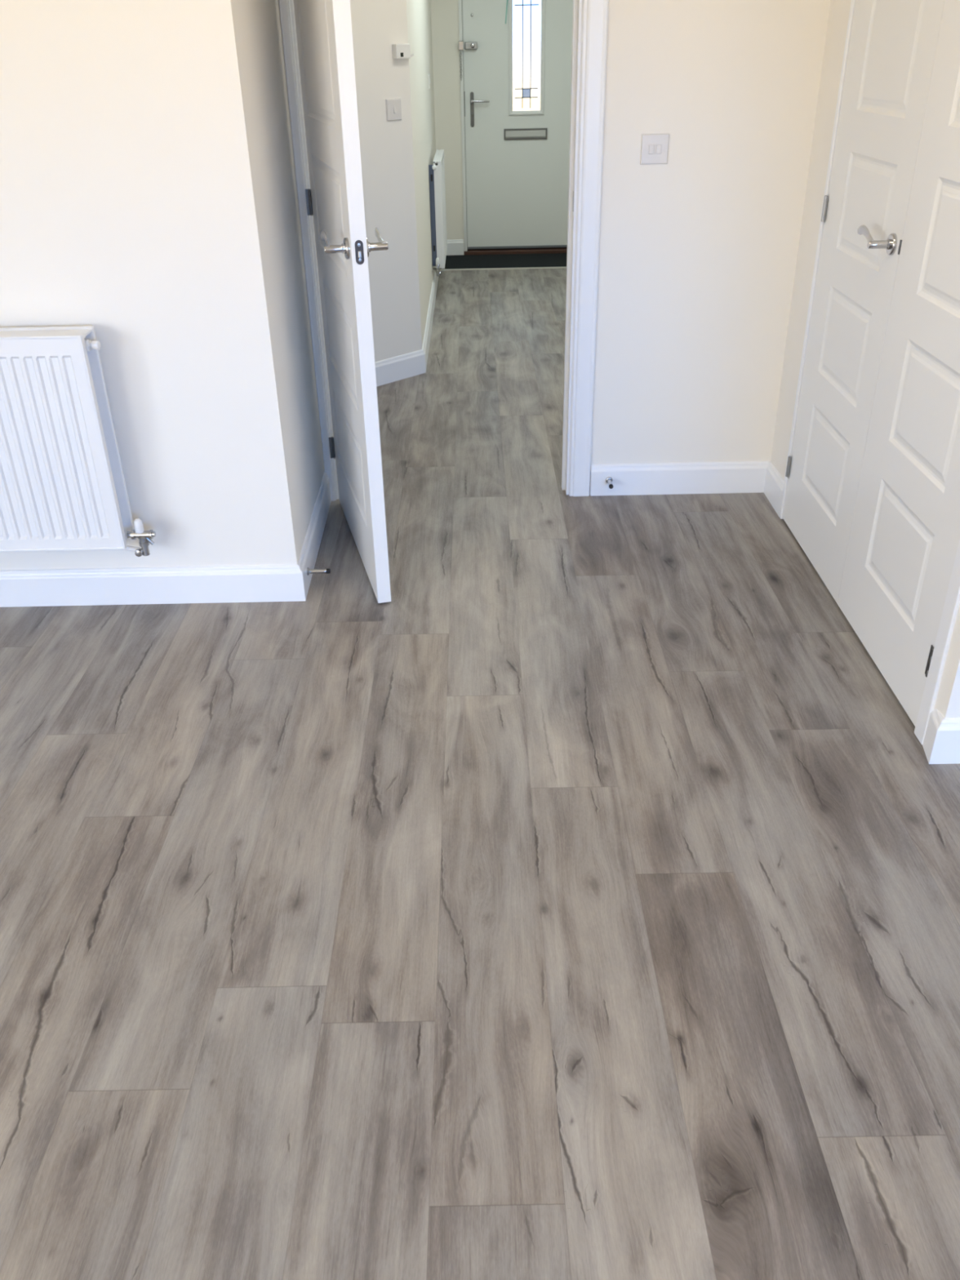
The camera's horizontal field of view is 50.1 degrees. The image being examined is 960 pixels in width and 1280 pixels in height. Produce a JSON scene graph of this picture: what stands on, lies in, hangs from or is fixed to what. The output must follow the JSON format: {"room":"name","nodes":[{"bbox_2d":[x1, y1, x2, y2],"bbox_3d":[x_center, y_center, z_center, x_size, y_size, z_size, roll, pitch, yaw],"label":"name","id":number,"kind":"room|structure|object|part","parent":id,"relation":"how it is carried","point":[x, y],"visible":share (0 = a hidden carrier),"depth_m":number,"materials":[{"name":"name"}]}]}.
{"room":"empty living room","nodes":[
{"label":"empty living room","id":0,"kind":"room"},
{"bbox_2d":[0,0,279,569],"bbox_3d":[-2.221,-1.157,2.594,3.200,2.400,0.100,-1,30,0],"label":"wall","id":1,"kind":"structure","parent":0,"point":[117,215],"depth_m":2.64,"materials":[{"name":"white paint"}]},
{"bbox_2d":[0,325,155,556],"bbox_3d":[-1.474,-0.524,2.832,1.079,0.638,0.134,-1,30,0],"label":"radiator","id":2,"kind":"object","parent":1,"relation":"attached to","point":[63,487],"visible":1,"depth_m":2.78,"materials":[{"name":"white metal"}]},
{"bbox_2d":[0,471,331,607],"bbox_3d":[-2.171,-0.338,3.454,3.267,0.118,0.798,-1,30,0],"label":"baseboard","id":3,"kind":"structure","parent":1,"relation":"attached to","point":[282,582],"depth_m":3.11,"materials":[{"name":"white wood"}]},
{"bbox_2d":[306,567,330,575],"bbox_3d":[-0.501,-0.214,3.189,0.072,0.025,0.025,-1,30,0],"label":"door stop","id":4,"kind":"object","parent":1,"relation":"attached to","point":[327,571],"visible":1,"depth_m":3.18,"materials":[{"name":"silver metal"}]},
{"bbox_3d":[-0.504,-0.214,3.189,0.054,0.014,0.015,-1,30,0],"label":"stem","id":5,"kind":"part","parent":4,"relation":"part of","materials":[{"name":"silver metal"}]},
{"bbox_2d":[208,0,324,564],"bbox_3d":[-0.639,-1.388,2.938,0.131,2.400,0.898,-1,30,0],"label":"wall","id":6,"kind":"structure","parent":0,"point":[247,37],"depth_m":2.87,"materials":[{"name":"white paint"}]},
{"bbox_2d":[278,0,336,501],"bbox_3d":[-0.571,-1.392,3.330,0.033,2.012,0.018,-1,30,0],"label":"trim","id":7,"kind":"structure","parent":6,"relation":"attached to","point":[284,5],"depth_m":3.35,"materials":[{"name":"white wood"}]},
{"bbox_2d":[293,0,391,603],"bbox_3d":[-0.413,-1.173,2.965,0.166,1.977,0.862,-8,31,-12],"label":"door","id":8,"kind":"structure","parent":6,"relation":"in","point":[335,201],"depth_m":2.86,"materials":[{"name":"white wood"}]},
{"bbox_3d":[-0.404,-1.037,2.668,0.020,0.042,0.125,-8,31,-12],"label":"lever","id":9,"kind":"part","parent":8,"relation":"part of","materials":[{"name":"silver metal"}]},
{"bbox_3d":[-0.343,-1.006,2.638,0.010,0.052,0.052,-8,31,-12],"label":"handle","id":10,"kind":"part","parent":8,"relation":"part of","materials":[{"name":"silver metal"}]},
{"bbox_3d":[-0.305,-0.982,2.600,0.021,0.059,0.002,-8,31,-12],"label":"latch plate","id":11,"kind":"part","parent":8,"relation":"part of","materials":[{"name":"silver metal"}]},
{"bbox_3d":[-0.295,-1.014,2.648,0.010,0.052,0.052,-8,31,-12],"label":"handle","id":12,"kind":"part","parent":8,"relation":"part of","materials":[{"name":"silver metal"}]},
{"bbox_3d":[-0.263,-1.058,2.699,0.020,0.042,0.125,-8,31,-12],"label":"lever","id":13,"kind":"part","parent":8,"relation":"part of","materials":[{"name":"silver metal"}]},
{"bbox_2d":[350,0,422,361],"bbox_3d":[-0.910,-2.163,4.286,0.141,2.400,1.693,26,39,38],"label":"wall","id":14,"kind":"structure","parent":0,"point":[386,147],"depth_m":4.74,"materials":[{"name":"white paint"}]},
{"bbox_2d":[385,98,401,120],"bbox_3d":[-0.387,-2.397,4.639,0.014,0.087,0.087,25,39,38],"label":"light switch","id":15,"kind":"object","parent":14,"relation":"attached to","point":[393,108],"visible":1,"depth_m":4.63,"materials":[{"name":"white plastic"}]},
{"bbox_2d":[391,43,413,58],"bbox_3d":[-0.338,-2.615,4.560,0.032,0.058,0.112,26,39,38],"label":"thermostat","id":16,"kind":"object","parent":14,"relation":"attached to","point":[399,51],"visible":1,"depth_m":4.54,"materials":[{"name":"white plastic"}]},
{"bbox_2d":[406,0,435,346],"bbox_3d":[-0.382,-3.314,6.254,0.100,2.400,3.548,-1,30,0],"label":"wall","id":17,"kind":"structure","parent":0,"point":[418,11],"depth_m":5.72,"materials":[{"name":"white paint"}]},
{"bbox_2d":[374,266,438,386],"bbox_3d":[-0.443,-1.981,6.232,0.797,0.118,4.593,6,31,11],"label":"baseboard","id":18,"kind":"structure","parent":17,"relation":"attached to","point":[408,365],"depth_m":5.22,"materials":[{"name":"white wood"}]},
{"bbox_2d":[427,73,430,88],"bbox_3d":[-0.332,-3.681,6.763,0.013,0.087,0.087,-1,30,0],"label":"light switch","id":19,"kind":"object","parent":17,"relation":"attached to","point":[428,75],"visible":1,"depth_m":6.74,"materials":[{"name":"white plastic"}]},
{"bbox_2d":[428,149,447,275],"bbox_3d":[-0.282,-2.910,6.964,0.080,0.685,0.930,-1,30,0],"label":"radiator","id":20,"kind":"object","parent":17,"relation":"attached to","point":[437,171],"visible":1,"depth_m":6.66,"materials":[{"name":"white metal"}]},
{"bbox_3d":[-0.286,-2.946,6.988,0.014,0.645,0.852,-1,30,0],"label":"panel","id":21,"kind":"part","parent":20,"relation":"part of","materials":[{"name":"white metal"}]},
{"bbox_3d":[-0.263,-2.724,6.625,0.034,0.620,0.002,-1,30,0],"label":"panel","id":22,"kind":"part","parent":20,"relation":"part of","materials":[{"name":"white metal"}]},
{"bbox_3d":[-0.254,-2.946,6.987,0.016,0.645,0.850,-1,30,0],"label":"panel","id":23,"kind":"part","parent":20,"relation":"part of","materials":[{"name":"white metal"}]},
{"bbox_2d":[430,0,464,251],"bbox_3d":[0.335,-4.192,7.745,1.580,2.400,0.140,-1,30,0],"label":"wall","id":24,"kind":"structure","parent":0,"point":[444,13],"depth_m":7.74,"materials":[{"name":"white paint"}]},
{"bbox_2d":[446,239,463,255],"bbox_3d":[-0.221,-3.154,8.250,0.179,0.118,0.016,-1,30,0],"label":"baseboard","id":25,"kind":"structure","parent":24,"relation":"attached to","point":[455,247],"depth_m":8.24,"materials":[{"name":"white wood"}]},
{"bbox_2d":[457,0,467,251],"bbox_3d":[0.348,-4.059,7.796,0.986,2.060,0.125,-1,30,0],"label":"trim","id":26,"kind":"structure","parent":24,"relation":"attached to","point":[460,2],"depth_m":7.83,"materials":[{"name":"white plastic"}]},
{"bbox_2d":[457,0,573,249],"bbox_3d":[0.332,-4.028,7.772,0.969,2.026,0.118,-1,30,0],"label":"door","id":27,"kind":"structure","parent":24,"relation":"in","point":[517,162],"depth_m":7.86,"materials":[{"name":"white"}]},
{"bbox_3d":[-0.141,-4.253,7.601,0.010,0.198,0.015,26,39,38],"label":"security chain","id":28,"kind":"part","parent":27,"relation":"part of","materials":[{"name":"silver metal"}]},
{"bbox_3d":[-0.059,-4.020,7.777,0.027,0.237,0.010,-1,30,0],"label":"handle plate","id":29,"kind":"part","parent":27,"relation":"part of","materials":[{"name":"silver metal"}]},
{"bbox_3d":[0.001,-4.055,7.725,0.142,0.022,0.047,-1,30,0],"label":"lever","id":30,"kind":"part","parent":27,"relation":"part of","materials":[{"name":"silver metal"}]},
{"bbox_3d":[0.350,-3.877,7.864,0.331,0.077,0.010,-1,30,0],"label":"letter plate","id":31,"kind":"part","parent":27,"relation":"part of","materials":[{"name":"silver metal"}]},
{"bbox_3d":[0.345,-4.375,7.580,0.270,0.890,0.024,-1,30,0],"label":"glazing frame","id":32,"kind":"part","parent":27,"relation":"part of","materials":[{"name":"white plastic"}]},
{"bbox_2d":[463,248,567,254],"bbox_3d":[0.366,-3.160,8.311,0.990,0.086,0.155,-1,30,0],"label":"trim","id":33,"kind":"structure","parent":24,"relation":"attached to","point":[532,251],"depth_m":8.25,"materials":[{"name":"brown"}]},
{"bbox_2d":[0,268,959,1279],"bbox_3d":[-0.396,0.101,2.753,6.800,0.001,11.510,-1,30,0],"label":"floor","id":34,"kind":"structure","parent":0,"point":[579,900],"depth_m":2.02,"materials":[{"name":"grey laminate"}]},
{"bbox_2d":[440,266,566,271],"bbox_3d":[0.367,-2.800,7.734,1.370,0.010,0.028,-1,30,0],"label":"trim","id":35,"kind":"structure","parent":34,"relation":"on","point":[533,267],"depth_m":7.72,"materials":[{"name":"silver metal"}]},
{"bbox_2d":[590,0,831,476],"bbox_3d":[0.267,-1.606,3.283,1.910,2.400,0.100,-1,30,0],"label":"wall","id":36,"kind":"structure","parent":0,"point":[699,250],"depth_m":3.36,"materials":[{"name":"white paint"}]},
{"bbox_2d":[289,0,582,499],"bbox_3d":[-0.121,-1.438,3.376,0.912,2.030,0.100,-1,30,0],"label":"trim","id":37,"kind":"structure","parent":36,"relation":"attached to","point":[577,10],"depth_m":3.40,"materials":[{"name":"white wood"}]},
{"bbox_2d":[572,191,573,211],"bbox_3d":[0.305,-1.431,3.348,0.002,0.060,0.024,-1,30,0],"label":"strike plate","id":38,"kind":"object","parent":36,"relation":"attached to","point":[573,191],"depth_m":3.34,"materials":[{"name":"silver metal"}]},
{"bbox_2d":[568,0,608,496],"bbox_3d":[0.354,-1.410,3.329,0.078,2.012,0.018,-1,30,0],"label":"trim","id":39,"kind":"structure","parent":36,"relation":"attached to","point":[594,12],"depth_m":3.37,"materials":[{"name":"white wood"}]},
{"bbox_2d":[605,476,613,488],"bbox_3d":[0.477,-0.574,3.765,0.025,0.025,0.072,-1,30,0],"label":"door stop","id":40,"kind":"object","parent":36,"relation":"attached to","point":[608,479],"visible":1,"depth_m":3.77,"materials":[{"name":"silver metal"}]},
{"bbox_3d":[0.477,-0.576,3.768,0.014,0.014,0.054,-1,30,0],"label":"stem","id":41,"kind":"part","parent":40,"relation":"part of","materials":[{"name":"silver metal"}]},
{"bbox_2d":[640,133,669,164],"bbox_3d":[0.554,-1.554,3.251,0.087,0.087,0.012,-1,30,0],"label":"light switch","id":42,"kind":"object","parent":36,"relation":"attached to","point":[654,147],"visible":1,"depth_m":3.25,"materials":[{"name":"white plastic"}]},
{"bbox_2d":[590,461,768,496],"bbox_3d":[0.738,-0.599,3.804,0.656,0.118,0.016,-1,30,0],"label":"baseboard","id":43,"kind":"structure","parent":36,"relation":"attached to","point":[731,477],"depth_m":3.79,"materials":[{"name":"white wood"}]},
{"bbox_2d":[770,0,851,479],"bbox_3d":[1.145,-1.184,2.523,0.190,2.400,1.685,-1,30,1],"label":"wall","id":44,"kind":"structure","parent":0,"point":[839,11],"depth_m":3.28,"materials":[{"name":"white paint"}]},
{"bbox_2d":[764,461,784,517],"bbox_3d":[1.064,-0.546,3.703,0.016,0.118,0.244,-1,30,1],"label":"baseboard","id":45,"kind":"structure","parent":44,"relation":"attached to","point":[774,482],"depth_m":3.69,"materials":[{"name":"white wood"}]},
{"bbox_2d":[782,0,944,603],"bbox_3d":[1.031,-1.125,2.833,0.099,1.977,0.648,-1,30,1],"label":"door","id":46,"kind":"structure","parent":44,"relation":"in","point":[893,43],"depth_m":2.86,"materials":[{"name":"white wood"}]},
{"bbox_3d":[0.990,-1.037,2.634,0.020,0.042,0.125,-1,30,1],"label":"lever","id":47,"kind":"part","parent":46,"relation":"part of","materials":[{"name":"silver metal"}]},
{"bbox_3d":[1.038,-0.999,2.592,0.010,0.052,0.052,-1,30,1],"label":"handle","id":48,"kind":"part","parent":46,"relation":"part of","materials":[{"name":"silver metal"}]},
{"bbox_3d":[1.043,-0.975,2.548,0.004,0.034,0.006,-1,30,1],"label":"latch plate","id":49,"kind":"part","parent":46,"relation":"part of","materials":[{"name":"silver metal"}]},
{"bbox_2d":[779,0,959,744],"bbox_3d":[1.069,-0.970,2.526,0.068,2.030,1.367,-1,30,1],"label":"trim","id":50,"kind":"structure","parent":44,"relation":"attached to","point":[952,602],"depth_m":2.42,"materials":[{"name":"white wood"}]},
{"bbox_2d":[837,0,959,725],"bbox_3d":[1.056,-0.799,2.269,0.046,1.977,0.650,-1,30,1],"label":"door","id":51,"kind":"structure","parent":44,"relation":"in","point":[904,536],"depth_m":2.46,"materials":[{"name":"white wood"}]},
{"bbox_2d":[933,604,959,718],"bbox_3d":[2.012,-0.802,1.834,1.948,2.400,0.098,-1,30,0],"label":"wall","id":52,"kind":"structure","parent":0,"point":[948,700],"depth_m":2.31,"materials":[{"name":"white paint"}]},
{"bbox_2d":[922,708,959,764],"bbox_3d":[2.023,0.199,2.382,1.967,0.118,0.074,-1,30,0],"label":"baseboard","id":53,"kind":"structure","parent":52,"relation":"attached to","point":[941,742],"depth_m":2.36,"materials":[{"name":"white wood"}]},
{"bbox_3d":[0.363,-2.950,8.031,1.373,0.024,0.670,-1,30,0],"label":"floor","id":54,"kind":"structure","parent":0,"visible":0},
{"bbox_2d":[442,253,566,269],"bbox_3d":[0.357,-2.953,8.000,1.285,0.012,0.582,-1,30,0],"label":"doormat","id":55,"kind":"object","parent":54,"relation":"on","point":[547,260],"visible":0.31,"depth_m":7.99,"materials":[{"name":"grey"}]}
]}

